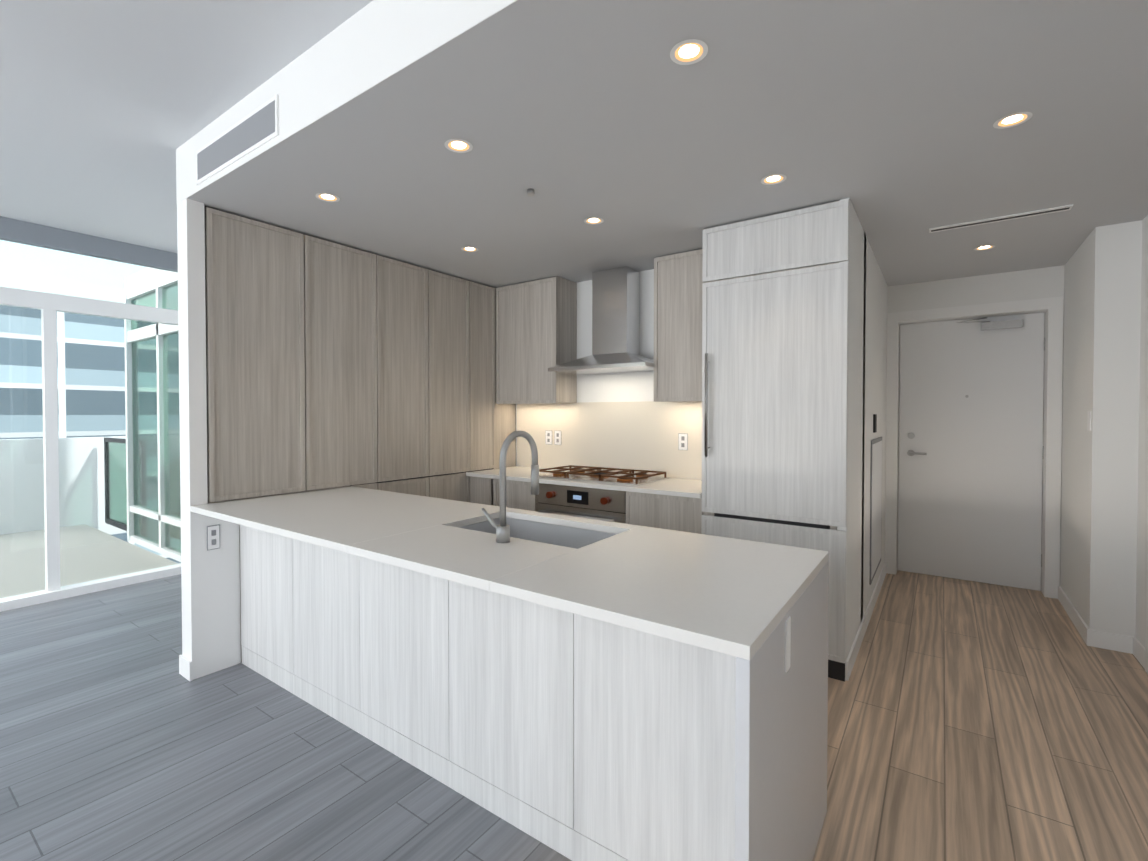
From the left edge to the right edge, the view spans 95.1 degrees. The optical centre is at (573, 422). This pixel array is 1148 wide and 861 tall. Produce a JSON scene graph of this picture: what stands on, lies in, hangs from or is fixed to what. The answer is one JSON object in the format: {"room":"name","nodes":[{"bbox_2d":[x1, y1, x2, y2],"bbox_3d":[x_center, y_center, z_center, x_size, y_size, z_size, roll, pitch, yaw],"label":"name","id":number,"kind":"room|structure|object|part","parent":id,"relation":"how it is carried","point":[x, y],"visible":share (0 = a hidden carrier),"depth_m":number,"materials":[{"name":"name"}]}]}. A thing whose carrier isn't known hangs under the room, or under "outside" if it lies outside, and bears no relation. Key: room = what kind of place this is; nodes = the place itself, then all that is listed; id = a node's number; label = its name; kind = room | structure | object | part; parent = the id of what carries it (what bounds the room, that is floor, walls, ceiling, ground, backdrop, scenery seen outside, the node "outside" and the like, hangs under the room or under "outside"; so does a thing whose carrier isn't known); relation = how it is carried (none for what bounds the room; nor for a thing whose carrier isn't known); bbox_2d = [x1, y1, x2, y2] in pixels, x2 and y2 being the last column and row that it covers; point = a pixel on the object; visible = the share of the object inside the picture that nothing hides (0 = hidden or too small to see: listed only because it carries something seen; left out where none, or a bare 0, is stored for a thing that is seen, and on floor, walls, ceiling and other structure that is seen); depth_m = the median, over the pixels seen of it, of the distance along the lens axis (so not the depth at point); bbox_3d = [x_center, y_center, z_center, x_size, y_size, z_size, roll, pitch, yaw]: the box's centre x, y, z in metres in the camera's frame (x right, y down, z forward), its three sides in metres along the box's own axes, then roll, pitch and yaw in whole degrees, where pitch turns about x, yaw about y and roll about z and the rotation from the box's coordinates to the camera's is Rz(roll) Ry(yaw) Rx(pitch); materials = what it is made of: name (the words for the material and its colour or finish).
{"room":"kitchen","nodes":[
{"label":"kitchen","id":0,"kind":"room"},
{"bbox_2d":[0,216,180,611],"bbox_3d":[-5.414,-0.035,1.889,0.130,2.809,7.040,1,1,35],"label":"window","id":1,"kind":"structure","parent":0,"point":[48,305],"depth_m":4.03,"materials":[{"name":"white"}]},
{"bbox_2d":[0,0,372,252],"bbox_3d":[-1.928,-1.462,-0.581,8.550,0.120,7.040,1,1,35],"label":"ceiling","id":2,"kind":"structure","parent":0,"point":[102,102],"depth_m":2.28,"materials":[{"name":"white paint"}]},
{"bbox_2d":[177,198,240,679],"bbox_3d":[-1.996,0.094,2.879,0.130,2.520,0.234,1,1,35],"label":"pillar","id":3,"kind":"structure","parent":0,"point":[210,588],"depth_m":2.79,"materials":[{"name":"white paint"}]},
{"bbox_2d":[179,655,191,680],"bbox_3d":[-2.069,1.306,2.799,0.145,0.100,0.011,1,1,35],"label":"baseboard","id":4,"kind":"structure","parent":3,"relation":"attached to","point":[185,667],"depth_m":2.79,"materials":[{"name":"white wood"}]},
{"bbox_2d":[207,524,219,550],"bbox_3d":[-1.946,0.620,2.838,0.007,0.130,0.062,1,1,35],"label":"outlet","id":5,"kind":"object","parent":3,"relation":"attached to","point":[213,536],"visible":1,"depth_m":2.83,"materials":[{"name":"white plastic"}]},
{"bbox_2d":[0,570,1147,860],"bbox_3d":[-0.811,1.432,1.099,8.600,0.100,11.200,1,1,35],"label":"floor","id":6,"kind":"structure","parent":0,"point":[978,722],"depth_m":2.17,"materials":[{"name":"brown wood"}]},
{"bbox_2d":[240,526,289,691],"bbox_3d":[-1.451,0.908,3.047,0.575,0.888,0.646,1,1,35],"label":"base cabinet","id":7,"kind":"object","parent":6,"relation":"on","point":[264,558],"depth_m":2.78,"materials":[{"name":"white wood"}]},
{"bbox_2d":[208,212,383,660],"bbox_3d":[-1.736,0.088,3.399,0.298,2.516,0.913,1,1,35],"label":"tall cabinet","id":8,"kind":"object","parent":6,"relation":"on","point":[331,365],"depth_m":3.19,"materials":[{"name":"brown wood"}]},
{"bbox_2d":[290,538,357,731],"bbox_3d":[-0.982,0.913,2.718,0.569,0.888,0.646,1,1,35],"label":"panel","id":9,"kind":"object","parent":6,"relation":"on","point":[323,583],"depth_m":2.45,"materials":[{"name":"white wood"}]},
{"bbox_2d":[358,558,445,755],"bbox_3d":[-0.639,0.917,2.477,0.271,0.888,0.646,1,1,35],"label":"base cabinet","id":10,"kind":"object","parent":6,"relation":"on","point":[381,588],"depth_m":2.20,"materials":[{"name":"white wood"}]},
{"bbox_2d":[384,257,435,497],"bbox_3d":[-1.363,0.080,3.931,0.298,2.516,0.507,1,1,35],"label":"tall cabinet","id":11,"kind":"object","parent":6,"relation":"on","point":[409,289],"depth_m":3.89,"materials":[{"name":"brown wood"}]},
{"bbox_2d":[398,586,493,786],"bbox_3d":[-0.405,1.053,2.315,0.301,0.620,0.646,1,1,35],"label":"base cabinet","id":12,"kind":"object","parent":6,"relation":"on","point":[424,622],"depth_m":2.03,"materials":[{"name":"white wood"}]},
{"bbox_2d":[436,271,475,501],"bbox_3d":[-1.111,0.074,4.289,0.298,2.516,0.486,1,1,35],"label":"tall cabinet","id":13,"kind":"object","parent":6,"relation":"on","point":[455,296],"depth_m":4.25,"materials":[{"name":"brown wood"}]},
{"bbox_2d":[470,477,497,505],"bbox_3d":[-0.575,0.885,4.524,0.316,0.888,0.609,1,1,35],"label":"base cabinet","id":14,"kind":"object","parent":6,"relation":"on","point":[483,490],"depth_m":4.29,"materials":[{"name":"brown wood"}]},
{"bbox_2d":[476,283,499,470],"bbox_3d":[-0.910,0.070,4.576,0.298,2.516,0.336,1,1,35],"label":"tall cabinet","id":15,"kind":"object","parent":6,"relation":"on","point":[487,444],"depth_m":4.54,"materials":[{"name":"brown wood"}]},
{"bbox_2d":[450,602,537,839],"bbox_3d":[-0.094,1.057,2.096,0.459,0.620,0.646,1,1,35],"label":"panel","id":16,"kind":"object","parent":6,"relation":"on","point":[494,648],"depth_m":1.82,"materials":[{"name":"white wood"}]},
{"bbox_3d":[-0.695,0.922,2.132,2.861,0.888,0.018,1,1,35],"label":"panel","id":17,"kind":"part","parent":16,"relation":"part of","materials":[{"name":"white wood"}]},
{"bbox_2d":[496,404,515,467],"bbox_3d":[-0.737,0.066,4.822,0.298,2.516,0.319,1,1,35],"label":"tall cabinet","id":18,"kind":"object","parent":6,"relation":"on","point":[505,413],"depth_m":4.79,"materials":[{"name":"brown wood"}]},
{"bbox_2d":[498,481,533,510],"bbox_3d":[-0.294,0.888,4.327,0.422,0.888,0.609,1,1,35],"label":"base cabinet","id":19,"kind":"object","parent":6,"relation":"on","point":[518,493],"depth_m":4.06,"materials":[{"name":"brown wood"}]},
{"bbox_2d":[534,485,629,523],"bbox_3d":[0.199,0.893,3.981,0.834,0.888,0.609,1,1,35],"label":"base cabinet","id":20,"kind":"object","parent":6,"relation":"on","point":[610,505],"depth_m":3.69,"materials":[{"name":"metal"}]},
{"bbox_2d":[536,483,625,523],"bbox_3d":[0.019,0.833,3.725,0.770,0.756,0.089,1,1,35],"label":"oven","id":21,"kind":"object","parent":20,"relation":"in","point":[603,503],"depth_m":3.69,"materials":[{"name":"silver metal"}]},
{"bbox_2d":[466,465,701,500],"bbox_3d":[0.120,0.431,4.019,2.025,0.030,0.634,1,1,35],"label":"countertop","id":22,"kind":"structure","parent":20,"relation":"on","point":[624,482],"depth_m":3.75,"materials":[{"name":"white stone"}]},
{"bbox_2d":[539,470,669,485],"bbox_3d":[0.197,0.411,3.980,0.920,0.012,0.500,1,1,35],"label":"cooktop","id":23,"kind":"object","parent":22,"relation":"on","point":[571,477],"depth_m":3.83,"materials":[{"name":"brown metal"}]},
{"bbox_2d":[630,493,702,533],"bbox_3d":[0.736,0.899,3.604,0.531,0.888,0.609,1,1,35],"label":"base cabinet","id":24,"kind":"object","parent":6,"relation":"on","point":[684,514],"depth_m":3.34,"materials":[{"name":"brown wood"}]},
{"bbox_2d":[538,558,828,860],"bbox_3d":[0.389,0.928,1.756,0.720,0.888,0.646,1,1,35],"label":"base cabinet","id":25,"kind":"object","parent":6,"relation":"on","point":[572,688],"depth_m":1.49,"materials":[{"name":"white wood"}]},
{"bbox_2d":[190,486,828,661],"bbox_3d":[-0.558,0.459,2.295,2.898,0.030,0.920,1,1,35],"label":"countertop","id":26,"kind":"structure","parent":25,"relation":"on","point":[726,597],"depth_m":1.72,"materials":[{"name":"white stone"}]},
{"bbox_2d":[481,430,538,542],"bbox_3d":[-0.248,0.238,2.073,0.131,0.418,0.233,1,1,35],"label":"faucet","id":27,"kind":"object","parent":26,"relation":"on","point":[502,535],"depth_m":1.98,"materials":[{"name":"silver metal"}]},
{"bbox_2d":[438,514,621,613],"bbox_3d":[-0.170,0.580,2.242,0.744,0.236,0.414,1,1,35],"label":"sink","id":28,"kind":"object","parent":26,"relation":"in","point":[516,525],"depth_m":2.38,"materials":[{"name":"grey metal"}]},
{"bbox_3d":[0.549,0.568,1.347,0.004,0.130,0.040,1,1,35],"label":"plate","id":29,"kind":"part","parent":25,"relation":"part of","materials":[{"name":"white"}]},
{"bbox_2d":[703,201,844,681],"bbox_3d":[1.279,0.091,3.216,0.784,2.516,0.634,1,1,35],"label":"tall cabinet","id":30,"kind":"object","parent":6,"relation":"on","point":[712,514],"depth_m":2.78,"materials":[{"name":"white wood"}]},
{"bbox_2d":[701,199,848,662],"bbox_3d":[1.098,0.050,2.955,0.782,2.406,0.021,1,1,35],"label":"refrigerator","id":31,"kind":"object","parent":30,"relation":"attached to","point":[775,346],"depth_m":2.91,"materials":[{"name":"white wood"}]},
{"bbox_2d":[704,353,707,456],"bbox_3d":[0.784,-0.105,3.112,0.020,0.610,0.020,1,1,35],"label":"door handle","id":32,"kind":"object","parent":31,"relation":"attached to","point":[706,408],"depth_m":3.10,"materials":[{"name":"silver metal"}]},
{"bbox_3d":[1.099,0.552,2.965,0.626,0.020,0.017,1,1,35],"label":"fridge column pull recess","id":33,"kind":"part","parent":31,"relation":"part of","materials":[{"name":"black metal"}]},
{"bbox_3d":[1.100,1.304,2.979,0.782,0.098,0.010,1,1,35],"label":"fridge column toe kick","id":34,"kind":"part","parent":30,"relation":"part of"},
{"bbox_2d":[187,0,1147,287],"bbox_3d":[1.762,-1.215,2.781,6.370,0.100,4.423,1,1,35],"label":"ceiling","id":35,"kind":"structure","parent":0,"point":[881,114],"depth_m":2.13,"materials":[{"name":"grey paint"}]},
{"bbox_2d":[315,193,339,201],"bbox_3d":[-1.269,-1.161,2.708,0.116,0.004,0.116,1,1,35],"label":"recessed light","id":36,"kind":"object","parent":35,"relation":"in","point":[327,197],"visible":1,"depth_m":2.71,"materials":[{"name":"white"}]},
{"bbox_2d":[444,139,472,152],"bbox_3d":[-0.480,-1.153,2.187,0.116,0.004,0.116,1,1,35],"label":"recessed light","id":37,"kind":"object","parent":35,"relation":"in","point":[459,145],"visible":1,"depth_m":2.19,"materials":[{"name":"white"}]},
{"bbox_2d":[461,247,477,251],"bbox_3d":[-0.706,-1.174,3.557,0.116,0.004,0.116,1,1,35],"label":"recessed light","id":38,"kind":"object","parent":35,"relation":"in","point":[470,249],"visible":1,"depth_m":3.56,"materials":[{"name":"white plastic"}]},
{"bbox_2d":[527,188,534,195],"bbox_3d":[-0.215,-1.150,2.625,0.036,0.024,0.036,1,1,35],"label":"sprinkler","id":39,"kind":"object","parent":35,"relation":"attached to","point":[530,191],"visible":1,"depth_m":2.61,"materials":[{"name":"silver metal"}]},
{"bbox_2d":[584,217,603,224],"bbox_3d":[0.114,-1.166,3.034,0.116,0.004,0.116,1,1,35],"label":"recessed light","id":40,"kind":"object","parent":35,"relation":"in","point":[593,220],"visible":1,"depth_m":3.04,"materials":[{"name":"white"}]},
{"bbox_2d":[670,39,707,64],"bbox_3d":[0.355,-1.144,1.622,0.116,0.004,0.116,1,1,35],"label":"recessed light","id":41,"kind":"object","parent":35,"relation":"in","point":[689,52],"visible":1,"depth_m":1.62,"materials":[{"name":"white"}]},
{"bbox_2d":[761,174,786,184],"bbox_3d":[0.949,-1.158,2.499,0.116,0.004,0.116,1,1,35],"label":"recessed light","id":42,"kind":"object","parent":35,"relation":"in","point":[773,179],"visible":1,"depth_m":2.51,"materials":[{"name":"white glass"}]},
{"bbox_2d":[974,245,994,250],"bbox_3d":[2.753,-1.174,3.525,0.116,0.004,0.116,1,1,35],"label":"recessed light","id":43,"kind":"object","parent":35,"relation":"in","point":[986,247],"visible":1,"depth_m":3.53,"materials":[{"name":"white glass"}]},
{"bbox_2d":[929,204,1072,232],"bbox_3d":[2.425,-1.164,3.017,0.638,0.007,0.080,1,1,35],"label":"ceiling vent","id":44,"kind":"object","parent":35,"relation":"in","point":[1006,217],"visible":0.93,"depth_m":2.99,"materials":[{"name":"white metal"}]},
{"bbox_2d":[993,112,1032,128],"bbox_3d":[1.666,-1.150,1.997,0.116,0.004,0.116,1,1,35],"label":"recessed light","id":45,"kind":"object","parent":35,"relation":"in","point":[1013,120],"visible":1,"depth_m":2.00,"materials":[{"name":"white"}]},
{"bbox_2d":[516,233,865,621],"bbox_3d":[0.391,0.072,4.291,3.476,2.520,0.100,1,1,35],"label":"wall","id":46,"kind":"structure","parent":0,"point":[625,387],"depth_m":4.21,"materials":[{"name":"white paint"}]},
{"bbox_2d":[496,276,577,404],"bbox_3d":[-0.330,-0.680,4.546,0.663,1.016,0.287,1,1,35],"label":"upper cabinet","id":47,"kind":"object","parent":46,"relation":"attached to","point":[537,361],"depth_m":4.40,"materials":[{"name":"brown wood"}]},
{"bbox_3d":[-0.408,-0.668,4.436,0.659,1.016,0.018,1,1,35],"label":"door","id":48,"kind":"part","parent":47,"relation":"part of","materials":[{"name":"brown wood"}]},
{"bbox_2d":[517,401,701,479],"bbox_3d":[0.305,0.122,4.280,2.025,0.580,0.012,1,1,35],"label":"backsplash","id":49,"kind":"structure","parent":46,"relation":"attached to","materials":[{"name":"beige"}]},
{"bbox_2d":[545,430,551,444],"bbox_3d":[-0.223,0.132,4.640,0.074,0.124,0.006,1,1,35],"label":"outlet","id":50,"kind":"object","parent":49,"relation":"attached to","point":[548,433],"depth_m":4.64,"materials":[{"name":"white plastic"}]},
{"bbox_2d":[554,431,560,444],"bbox_3d":[-0.141,0.133,4.582,0.074,0.124,0.006,1,1,35],"label":"outlet","id":51,"kind":"object","parent":49,"relation":"attached to","point":[557,434],"depth_m":4.58,"materials":[{"name":"white plastic"}]},
{"bbox_2d":[678,433,687,449],"bbox_3d":[0.812,0.143,3.913,0.074,0.124,0.006,1,1,35],"label":"outlet","id":52,"kind":"object","parent":49,"relation":"attached to","point":[682,437],"depth_m":3.91,"materials":[{"name":"white plastic"}]},
{"bbox_2d":[590,266,641,360],"bbox_3d":[0.331,-0.855,4.125,0.310,0.652,0.211,1,1,35],"label":"hood chimney","id":53,"kind":"object","parent":46,"relation":"attached to","point":[615,291],"depth_m":4.03,"materials":[{"name":"silver metal"}]},
{"bbox_2d":[548,266,654,374],"bbox_3d":[0.268,-0.790,4.037,0.850,0.781,0.430,1,1,35],"label":"hood","id":54,"kind":"object","parent":53,"relation":"attached to","point":[615,291],"depth_m":4.05,"materials":[{"name":"silver metal"}]},
{"bbox_2d":[650,249,702,404],"bbox_3d":[0.852,-0.667,3.715,0.497,1.016,0.287,1,1,35],"label":"upper cabinet","id":55,"kind":"object","parent":46,"relation":"attached to","point":[676,365],"depth_m":3.64,"materials":[{"name":"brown wood"}]},
{"bbox_3d":[0.774,-0.655,3.606,0.493,1.016,0.018,1,1,35],"label":"door","id":56,"kind":"part","parent":55,"relation":"part of","materials":[{"name":"brown wood"}]},
{"bbox_2d":[837,198,887,680],"bbox_3d":[2.070,0.081,3.696,0.045,2.520,2.306,1,1,35],"label":"wall","id":57,"kind":"structure","parent":0,"point":[875,345],"depth_m":3.20,"materials":[{"name":"white paint"}]},
{"bbox_2d":[846,562,886,680],"bbox_3d":[2.095,1.291,3.701,0.012,0.100,2.296,1,1,35],"label":"baseboard","id":58,"kind":"structure","parent":57,"relation":"attached to","point":[854,650],"depth_m":3.32,"materials":[{"name":"white"}]},
{"bbox_2d":[873,414,876,432],"bbox_3d":[2.159,0.005,3.770,0.014,0.130,0.100,1,1,35],"label":"switch","id":59,"kind":"object","parent":57,"relation":"attached to","point":[874,423],"visible":1,"depth_m":3.73,"materials":[{"name":"grey plastic"}]},
{"bbox_2d":[869,437,881,584],"bbox_3d":[2.266,0.618,3.936,0.009,1.000,0.760,1,1,35],"label":"access panel","id":60,"kind":"object","parent":57,"relation":"attached to","point":[875,501],"visible":1,"depth_m":3.85,"materials":[{"name":"grey"}]},
{"bbox_2d":[887,265,1064,585],"bbox_3d":[3.470,0.069,4.487,2.338,2.520,0.600,1,1,35],"label":"wall","id":61,"kind":"structure","parent":0,"point":[1040,283],"depth_m":4.23,"materials":[{"name":"white paint"}]},
{"bbox_2d":[898,313,1044,590],"bbox_3d":[3.301,0.229,4.422,0.962,2.190,0.045,1,1,35],"label":"door leaf","id":62,"kind":"structure","parent":61,"relation":"in","point":[970,497],"depth_m":4.38,"materials":[{"name":"white wood"}]},
{"bbox_2d":[908,433,914,438],"bbox_3d":[2.964,0.117,4.620,0.051,0.052,0.016,1,1,35],"label":"deadbolt","id":63,"kind":"object","parent":62,"relation":"attached to","point":[911,435],"depth_m":4.61,"materials":[{"name":"silver metal"}]},
{"bbox_2d":[956,317,1022,330],"bbox_3d":[3.365,-0.810,4.268,0.426,0.104,0.105,1,1,35],"label":"door closer","id":64,"kind":"object","parent":62,"relation":"attached to","point":[996,325],"depth_m":4.23,"materials":[{"name":"silver metal"}]},
{"bbox_3d":[3.278,-0.840,4.315,0.228,0.045,0.082,1,1,35],"label":"closer arm","id":65,"kind":"part","parent":64,"relation":"part of"},
{"bbox_2d":[885,296,1063,598],"bbox_3d":[3.269,0.188,4.376,1.140,2.285,0.214,1,1,35],"label":"door frame","id":66,"kind":"structure","parent":61,"relation":"attached to","point":[1053,306],"depth_m":4.09,"materials":[{"name":"white"}]},
{"bbox_2d":[1060,220,1141,636],"bbox_3d":[3.483,0.084,3.510,0.194,2.520,0.984,1,1,35],"label":"wall","id":67,"kind":"structure","parent":0,"point":[1101,383],"depth_m":3.14,"materials":[{"name":"white paint"}]},
{"bbox_2d":[1058,586,1088,644],"bbox_3d":[3.399,1.293,3.588,0.012,0.100,0.983,1,1,35],"label":"baseboard","id":68,"kind":"structure","parent":67,"relation":"attached to","point":[1079,623],"depth_m":3.51,"materials":[{"name":"white"}]},
{"bbox_2d":[1087,411,1090,430],"bbox_3d":[3.158,-0.011,3.220,0.006,0.120,0.070,1,1,35],"label":"light switch","id":69,"kind":"object","parent":67,"relation":"attached to","point":[1089,421],"visible":0.86,"depth_m":3.21,"materials":[{"name":"white plastic"}]},
{"bbox_2d":[1087,629,1133,653],"bbox_3d":[3.192,1.300,3.125,0.206,0.100,0.012,1,1,35],"label":"baseboard","id":70,"kind":"structure","parent":67,"relation":"attached to","point":[1110,641],"depth_m":3.12,"materials":[{"name":"white wood"}]},
{"bbox_2d":[1135,215,1147,646],"bbox_3d":[0.602,0.007,-0.852,0.100,2.810,9.466,1,1,35],"label":"wall","id":71,"kind":"structure","parent":0,"point":[1141,569],"depth_m":2.98,"materials":[{"name":"white paint"}]},
{"bbox_2d":[1133,637,1144,668],"bbox_3d":[0.552,1.362,-0.804,0.012,0.100,9.453,1,1,35],"label":"baseboard","id":72,"kind":"structure","parent":71,"relation":"attached to","point":[1138,650],"depth_m":2.97,"materials":[{"name":"white wood"}]},
{"bbox_2d":[1145,519,1147,673],"bbox_3d":[2.836,0.293,2.437,0.016,2.135,1.010,1,1,35],"label":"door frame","id":73,"kind":"structure","parent":71,"relation":"attached to","point":[1146,653],"depth_m":2.85,"materials":[{"name":"white"}]},
{"bbox_3d":[0.519,-1.332,1.009,6.370,0.188,0.100,1,1,35],"label":"beam","id":74,"kind":"structure","parent":0,"visible":0},
{"bbox_2d":[176,0,516,203],"bbox_3d":[0.490,-1.281,0.968,6.370,0.289,0.002,1,1,35],"label":"soffit","id":75,"kind":"structure","parent":74,"relation":"attached to","point":[373,43],"depth_m":1.88,"materials":[{"name":"white paint"}]},
{"bbox_2d":[196,94,278,184],"bbox_3d":[-1.555,-1.271,2.398,0.820,0.165,0.007,1,1,35],"label":"air vent","id":76,"kind":"object","parent":75,"relation":"attached to","point":[258,127],"visible":1,"depth_m":2.35,"materials":[{"name":"white metal"}]},
{"label":"outside","id":77,"kind":"structure","parent":0,"visible":0},
{"bbox_2d":[0,524,177,597],"bbox_3d":[-6.895,1.461,2.920,3.449,0.185,6.989,1,1,35],"label":"balcony slab","id":78,"kind":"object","parent":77,"point":[12,580],"depth_m":5.16,"materials":[{"name":"concrete"}]},
{"bbox_2d":[0,436,126,534],"bbox_3d":[-8.234,0.884,4.163,0.178,1.300,7.500,1,1,35],"label":"parapet","id":79,"kind":"object","parent":78,"relation":"attached to","point":[77,472],"depth_m":6.58,"materials":[{"name":"white"}]},
{"bbox_3d":[-126.569,30.260,89.229,290.800,0.500,400.000,1,1,35],"label":"ground","id":80,"kind":"structure","parent":77,"visible":0},
{"bbox_2d":[0,305,180,563],"bbox_3d":[-44.632,11.385,37.519,24.000,38.860,90.000,1,1,35],"label":"neighboring building","id":81,"kind":"structure","parent":80,"relation":"on","point":[78,383],"depth_m":33.76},
{"bbox_3d":[2.965,0.267,4.624,0.055,0.056,0.012,1,1,35],"label":"rose","id":82,"kind":"object","parent":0,"visible":0},
{"bbox_2d":[910,452,926,454],"bbox_3d":[2.994,0.268,4.572,0.124,0.018,0.054,1,1,35],"label":"door lever","id":83,"kind":"object","parent":82,"relation":"attached to","point":[917,453],"visible":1,"depth_m":4.55,"materials":[{"name":"silver metal"}]},
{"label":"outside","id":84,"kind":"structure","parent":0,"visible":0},
{"bbox_2d":[104,438,126,530],"bbox_3d":[-5.463,0.750,6.383,1.400,1.100,0.040,1,1,35],"label":"screen","id":85,"kind":"object","parent":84,"point":[110,470],"depth_m":6.55,"materials":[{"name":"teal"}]},
{"bbox_2d":[124,267,180,561],"bbox_3d":[-4.186,-0.134,5.326,1.810,2.900,0.100,1,1,35],"label":"window","id":86,"kind":"structure","parent":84,"point":[150,397],"depth_m":5.42,"materials":[{"name":"white"}]}
]}

